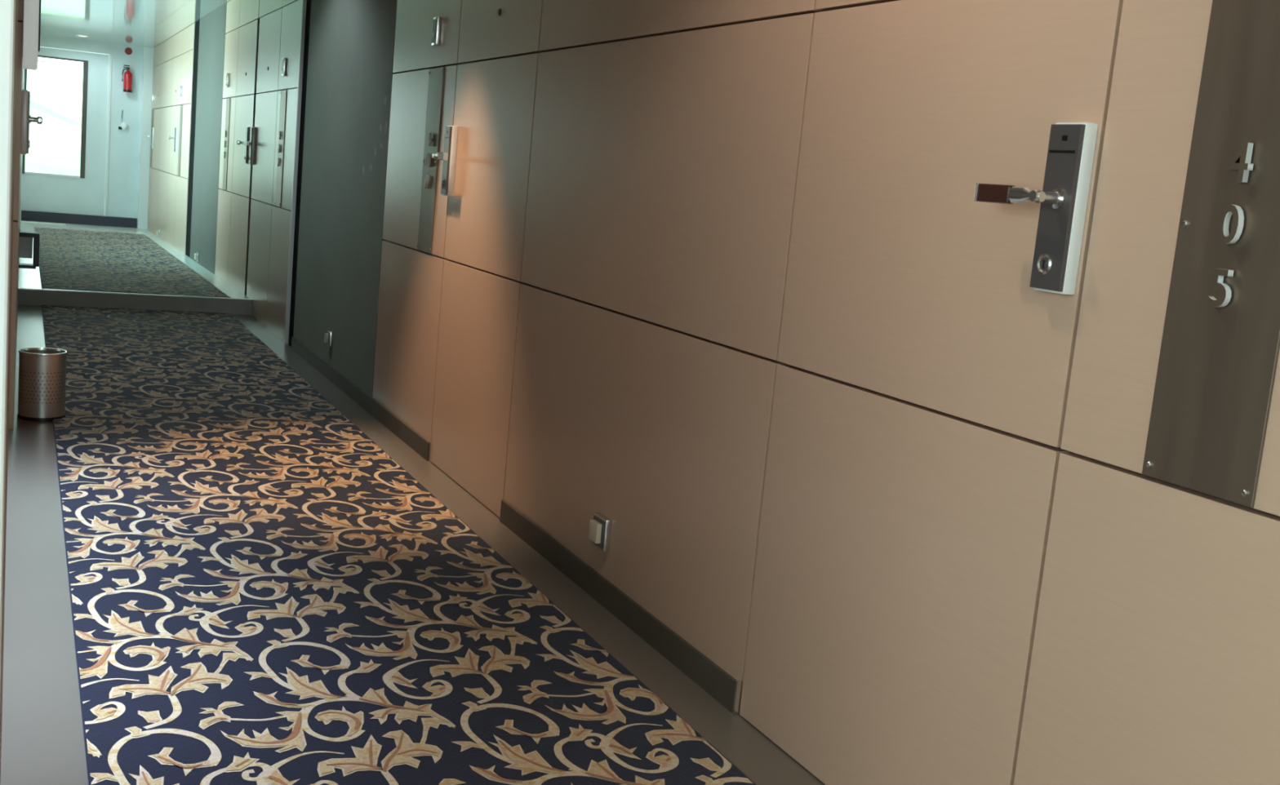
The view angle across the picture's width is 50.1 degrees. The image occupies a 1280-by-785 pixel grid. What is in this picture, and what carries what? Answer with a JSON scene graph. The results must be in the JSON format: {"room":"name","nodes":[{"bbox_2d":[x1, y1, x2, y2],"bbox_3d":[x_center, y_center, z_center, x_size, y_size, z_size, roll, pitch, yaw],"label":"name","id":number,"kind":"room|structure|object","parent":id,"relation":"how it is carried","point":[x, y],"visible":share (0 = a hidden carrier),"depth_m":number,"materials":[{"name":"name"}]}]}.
{"room":"hotel corridor","nodes":[
{"label":"hotel corridor","id":0,"kind":"room"},
{"bbox_2d":[0,0,24,784],"bbox_3d":[-4.320,-1.650,9.380,0.150,2.660,17.587,1,9,-24],"label":"wall","id":1,"kind":"structure","parent":0,"point":[18,79],"depth_m":5.09,"materials":[{"name":"white paint"}]},
{"bbox_2d":[0,0,15,688],"bbox_3d":[-0.734,-0.281,1.372,0.190,2.310,0.155,1,9,-24],"label":"door frame","id":2,"kind":"structure","parent":1,"relation":"attached to","point":[7,7],"depth_m":1.36,"materials":[{"name":"white wood"}]},
{"bbox_2d":[14,58,42,385],"bbox_3d":[-2.715,-1.049,6.063,0.109,2.053,0.938,1,9,-24],"label":"door","id":3,"kind":"structure","parent":1,"relation":"in","point":[26,118],"depth_m":5.64,"materials":[{"name":"beige laminate"}]},
{"bbox_2d":[18,231,39,269],"bbox_3d":[-3.459,-0.807,7.752,0.105,0.200,0.120,1,9,-24],"label":"picture frame","id":4,"kind":"object","parent":1,"relation":"attached to","point":[25,238],"visible":0.89,"depth_m":7.73,"materials":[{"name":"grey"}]},
{"bbox_2d":[22,0,40,70],"bbox_3d":[-2.182,-1.498,4.920,0.058,0.658,0.120,1,9,-24],"label":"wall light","id":5,"kind":"object","parent":1,"relation":"attached to","point":[31,8],"visible":1,"depth_m":4.90,"materials":[{"name":"grey"}]},
{"bbox_2d":[20,221,66,225],"bbox_3d":[-7.384,-2.087,16.946,0.512,0.032,0.130,1,9,-24],"label":"trim","id":6,"kind":"structure","parent":1,"relation":"attached to","point":[20,221],"depth_m":16.91,"materials":[{"name":"white"}]},
{"bbox_2d":[40,34,143,218],"bbox_3d":[-7.143,-3.163,17.470,1.714,2.610,0.150,1,9,-24],"label":"wall","id":7,"kind":"structure","parent":0,"point":[124,144],"depth_m":17.57,"materials":[{"name":"white paint"}]},
{"bbox_2d":[21,46,109,216],"bbox_3d":[-7.310,-3.244,17.353,1.020,2.155,0.067,1,9,-24],"label":"door","id":8,"kind":"structure","parent":7,"relation":"in","point":[64,166],"depth_m":17.35,"materials":[{"name":"white paint"}]},
{"bbox_2d":[21,210,137,227],"bbox_3d":[-7.177,-2.215,17.543,1.374,0.135,0.020,1,9,-24],"label":"baseboard","id":9,"kind":"structure","parent":7,"relation":"attached to","point":[28,215],"depth_m":17.53,"materials":[{"name":"grey"}]},
{"bbox_2d":[103,53,111,216],"bbox_3d":[-6.825,-3.229,17.560,0.030,2.170,0.102,1,9,-24],"label":"trim","id":10,"kind":"structure","parent":7,"relation":"attached to","point":[110,55],"depth_m":17.51,"materials":[{"name":"white"}]},
{"bbox_2d":[118,111,128,129],"bbox_3d":[-6.610,-3.489,17.529,0.120,0.250,0.062,1,9,-24],"label":"valve","id":11,"kind":"object","parent":7,"relation":"attached to","point":[124,126],"visible":1,"depth_m":17.53,"materials":[{"name":"white plastic"}]},
{"bbox_2d":[121,64,132,92],"bbox_3d":[-6.519,-3.996,17.433,0.113,0.335,0.126,7,9,9],"label":"fire extinguisher","id":12,"kind":"object","parent":7,"relation":"attached to","point":[127,77],"visible":1,"depth_m":17.39,"materials":[{"name":"red metal"}]},
{"bbox_2d":[124,47,132,54],"bbox_3d":[-6.514,-4.349,17.435,0.090,0.090,0.008,1,9,-24],"label":"round sign","id":13,"kind":"object","parent":7,"relation":"attached to","point":[128,51],"visible":1,"depth_m":17.43,"materials":[{"name":"red"}]},
{"bbox_2d":[137,46,154,229],"bbox_3d":[-6.366,-3.211,17.660,0.145,2.429,0.120,1,9,-24],"label":"trim","id":14,"kind":"structure","parent":7,"relation":"attached to","point":[148,59],"depth_m":17.59,"materials":[{"name":"white"}]},
{"bbox_2d":[17,220,249,298],"bbox_3d":[-5.399,-1.286,13.534,1.714,0.407,9.380,1,9,-24],"label":"floor","id":15,"kind":"structure","parent":0,"point":[28,277],"depth_m":12.66,"materials":[{"name":"stone"}]},
{"bbox_2d":[34,226,230,297],"bbox_3d":[-4.965,-1.296,12.770,1.211,0.098,7.600,1,9,-24],"label":"carpet runner","id":16,"kind":"object","parent":15,"relation":"on","point":[73,260],"visible":0.98,"depth_m":11.38,"materials":[{"name":"grey carpet"}]},
{"bbox_2d":[40,0,231,47],"bbox_3d":[-3.420,-2.650,7.219,3.634,0.120,21.850,1,9,-24],"label":"ceiling","id":17,"kind":"structure","parent":0,"point":[139,23],"depth_m":13.62,"materials":[{"name":"white paint"}]},
{"bbox_2d":[0,305,825,784],"bbox_3d":[-1.801,0.570,3.347,3.514,0.150,12.470,1,9,-24],"label":"floor","id":18,"kind":"structure","parent":0,"point":[42,740],"depth_m":3.43,"materials":[{"name":"grey stone"}]},
{"bbox_2d":[17,347,66,421],"bbox_3d":[-2.417,-0.034,5.536,0.181,0.273,0.181,1,9,-24],"label":"waste bin","id":19,"kind":"object","parent":18,"relation":"on","point":[42,380],"visible":1,"depth_m":5.47,"materials":[{"name":"metal"}]},
{"bbox_2d":[17,287,252,315],"bbox_3d":[-3.416,-0.619,9.328,1.496,0.110,0.050,1,9,-24],"label":"step","id":20,"kind":"structure","parent":18,"relation":"on","point":[26,296],"depth_m":9.29,"materials":[{"name":"silver metal"}]},
{"bbox_2d":[41,305,755,784],"bbox_3d":[-0.958,0.489,3.861,1.211,0.009,12.140,1,9,-24],"label":"carpet runner","id":21,"kind":"object","parent":18,"relation":"on","point":[260,593],"visible":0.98,"depth_m":3.48,"materials":[{"name":"blue carpet"}]},
{"bbox_2d":[146,0,1279,784],"bbox_3d":[-1.959,-1.269,8.143,0.152,2.610,21.850,1,9,-24],"label":"wall","id":22,"kind":"structure","parent":0,"point":[666,140],"depth_m":3.31,"materials":[{"name":"beige wood"}]},
{"bbox_2d":[150,109,153,167],"bbox_3d":[-6.208,-3.233,17.403,0.009,0.728,0.200,1,9,-24],"label":"number plate","id":23,"kind":"object","parent":22,"relation":"attached to","point":[151,149],"visible":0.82,"depth_m":17.38,"materials":[{"name":"metal"}]},
{"bbox_2d":[146,63,162,235],"bbox_3d":[-5.987,-2.884,16.847,0.109,2.257,0.890,1,9,-24],"label":"door","id":24,"kind":"structure","parent":22,"relation":"in","point":[155,131],"depth_m":16.84,"materials":[{"name":"beige laminate"}]},
{"bbox_2d":[156,229,159,237],"bbox_3d":[-5.673,-1.874,16.126,0.034,0.088,0.090,1,9,-24],"label":"wall socket","id":25,"kind":"object","parent":22,"relation":"attached to","point":[158,231],"visible":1,"depth_m":16.09,"materials":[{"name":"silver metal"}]},
{"bbox_2d":[165,54,182,246],"bbox_3d":[-5.106,-2.531,14.890,0.109,2.207,0.940,1,9,-24],"label":"door","id":26,"kind":"structure","parent":22,"relation":"in","point":[176,68],"depth_m":14.86,"materials":[{"name":"beige laminate"}]},
{"bbox_2d":[177,104,182,176],"bbox_3d":[-4.786,-2.622,14.242,0.009,0.728,0.200,1,9,-24],"label":"number plate","id":27,"kind":"object","parent":22,"relation":"attached to","point":[181,106],"visible":1,"depth_m":14.22,"materials":[{"name":"metal"}]},
{"bbox_2d":[179,85,182,96],"bbox_3d":[-4.750,-3.122,14.173,0.022,0.110,0.068,1,9,-24],"label":"doorbell","id":28,"kind":"object","parent":22,"relation":"attached to","point":[181,86],"visible":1,"depth_m":14.14,"materials":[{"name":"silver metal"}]},
{"bbox_2d":[185,19,199,257],"bbox_3d":[-4.326,-2.367,13.271,0.025,2.409,0.445,1,9,-24],"label":"trim","id":29,"kind":"structure","parent":22,"relation":"attached to","point":[197,23],"depth_m":13.27,"materials":[{"name":"black"}]},
{"bbox_2d":[194,251,199,262],"bbox_3d":[-4.071,-1.247,12.569,0.034,0.088,0.090,1,9,-24],"label":"wall socket","id":30,"kind":"object","parent":22,"relation":"attached to","point":[197,255],"visible":1,"depth_m":12.54,"materials":[{"name":"white plastic"}]},
{"bbox_2d":[222,97,230,190],"bbox_3d":[-3.325,-1.993,10.985,0.018,0.728,0.210,1,9,-24],"label":"number plate","id":31,"kind":"object","parent":22,"relation":"attached to","point":[228,100],"visible":1,"depth_m":10.96,"materials":[{"name":"metal"}]},
{"bbox_2d":[226,72,229,87],"bbox_3d":[-3.299,-2.499,10.949,0.022,0.110,0.068,1,9,-24],"label":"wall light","id":32,"kind":"object","parent":22,"relation":"attached to","point":[228,73],"visible":1,"depth_m":10.92,"materials":[{"name":"silver metal"}]},
{"bbox_2d":[227,19,258,294],"bbox_3d":[-3.006,-1.655,10.223,0.109,2.157,0.922,1,9,-24],"label":"door","id":33,"kind":"structure","parent":22,"relation":"in","point":[248,33],"depth_m":10.18,"materials":[{"name":"beige laminate"}]},
{"bbox_2d":[245,17,261,295],"bbox_3d":[-2.749,-1.690,9.766,0.025,2.409,0.080,1,9,-24],"label":"trim","id":34,"kind":"structure","parent":22,"relation":"attached to","point":[255,93],"depth_m":9.79,"materials":[{"name":"black"}]},
{"bbox_2d":[242,8,282,326],"bbox_3d":[-2.593,-1.518,9.307,0.109,2.077,0.916,1,9,-24],"label":"door","id":35,"kind":"structure","parent":22,"relation":"in","point":[263,135],"depth_m":9.29,"materials":[{"name":"beige laminate"}]},
{"bbox_2d":[275,89,287,207],"bbox_3d":[-2.276,-1.543,8.654,0.018,0.728,0.200,1,9,-24],"label":"number plate","id":36,"kind":"object","parent":22,"relation":"attached to","point":[283,93],"visible":1,"depth_m":8.64,"materials":[{"name":"metal"}]},
{"bbox_2d":[281,57,286,75],"bbox_3d":[-2.232,-2.041,8.578,0.022,0.110,0.068,1,9,-24],"label":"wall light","id":37,"kind":"object","parent":22,"relation":"attached to","point":[284,60],"visible":1,"depth_m":8.55,"materials":[{"name":"silver metal"}]},
{"bbox_2d":[284,0,306,344],"bbox_3d":[-2.038,-1.432,8.165,0.044,2.309,0.040,1,9,-24],"label":"trim","id":38,"kind":"structure","parent":22,"relation":"attached to","point":[304,2],"depth_m":8.16,"materials":[{"name":"black painted metal"}]},
{"bbox_2d":[288,0,311,346],"bbox_3d":[-1.984,-1.412,8.068,0.025,2.309,0.175,1,9,-24],"label":"trim","id":39,"kind":"structure","parent":22,"relation":"attached to","point":[308,2],"depth_m":8.09,"materials":[{"name":"black metal"}]},
{"bbox_2d":[324,329,333,346],"bbox_3d":[-1.623,-0.282,7.132,0.034,0.078,0.080,1,9,-24],"label":"wall socket","id":40,"kind":"object","parent":22,"relation":"attached to","point":[328,337],"visible":1,"depth_m":7.11,"materials":[{"name":"white plastic"}]},
{"bbox_2d":[291,337,430,461],"bbox_3d":[-1.451,-0.031,6.771,0.009,0.074,3.054,1,9,-24],"label":"baseboard","id":41,"kind":"structure","parent":22,"relation":"attached to","point":[410,437],"depth_m":6.34,"materials":[{"name":"wood"}]},
{"bbox_2d":[417,66,444,253],"bbox_3d":[-0.843,-0.927,5.467,0.018,0.728,0.207,1,9,-24],"label":"number plate","id":42,"kind":"object","parent":22,"relation":"attached to","point":[436,77],"visible":1,"depth_m":5.46,"materials":[{"name":"metal"}]},
{"bbox_2d":[431,16,441,45],"bbox_3d":[-0.806,-1.428,5.407,0.022,0.110,0.068,1,9,-24],"label":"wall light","id":43,"kind":"object","parent":22,"relation":"attached to","point":[437,21],"visible":1,"depth_m":5.38,"materials":[{"name":"silver metal"}]},
{"bbox_2d":[430,0,546,517],"bbox_3d":[-0.577,-0.664,4.828,0.109,2.053,0.900,1,9,-24],"label":"door","id":44,"kind":"structure","parent":22,"relation":"in","point":[486,156],"depth_m":4.82,"materials":[{"name":"beige laminate"}]},
{"bbox_2d":[588,512,612,551],"bbox_3d":[-0.113,0.385,3.776,0.034,0.090,0.092,1,9,-24],"label":"wall socket","id":45,"kind":"object","parent":22,"relation":"attached to","point":[600,528],"visible":1,"depth_m":3.75,"materials":[{"name":"white plastic"}]},
{"bbox_2d":[499,499,736,713],"bbox_3d":[-0.123,0.540,3.819,0.009,0.074,1.681,1,9,-24],"label":"baseboard","id":46,"kind":"structure","parent":22,"relation":"attached to","point":[717,683],"depth_m":3.60,"materials":[{"name":"wood"}]},
{"bbox_2d":[732,680,742,715],"bbox_3d":[0.217,0.683,3.060,0.012,0.080,0.008,1,9,-24],"label":"trim","id":47,"kind":"structure","parent":22,"relation":"attached to","point":[738,683],"depth_m":3.06,"materials":[{"name":"grey"}]},
{"bbox_2d":[739,0,1123,784],"bbox_3d":[0.471,-0.214,2.499,0.109,2.053,0.886,1,9,-24],"label":"door","id":48,"kind":"structure","parent":22,"relation":"in","point":[951,150],"depth_m":2.46,"materials":[{"name":"beige laminate"}]},
{"bbox_2d":[1142,0,1279,507],"bbox_3d":[0.793,-0.224,1.832,0.018,0.728,0.197,1,9,-24],"label":"number plate","id":49,"kind":"object","parent":22,"relation":"attached to","point":[1220,344],"visible":1,"depth_m":1.84,"materials":[{"name":"metal"}]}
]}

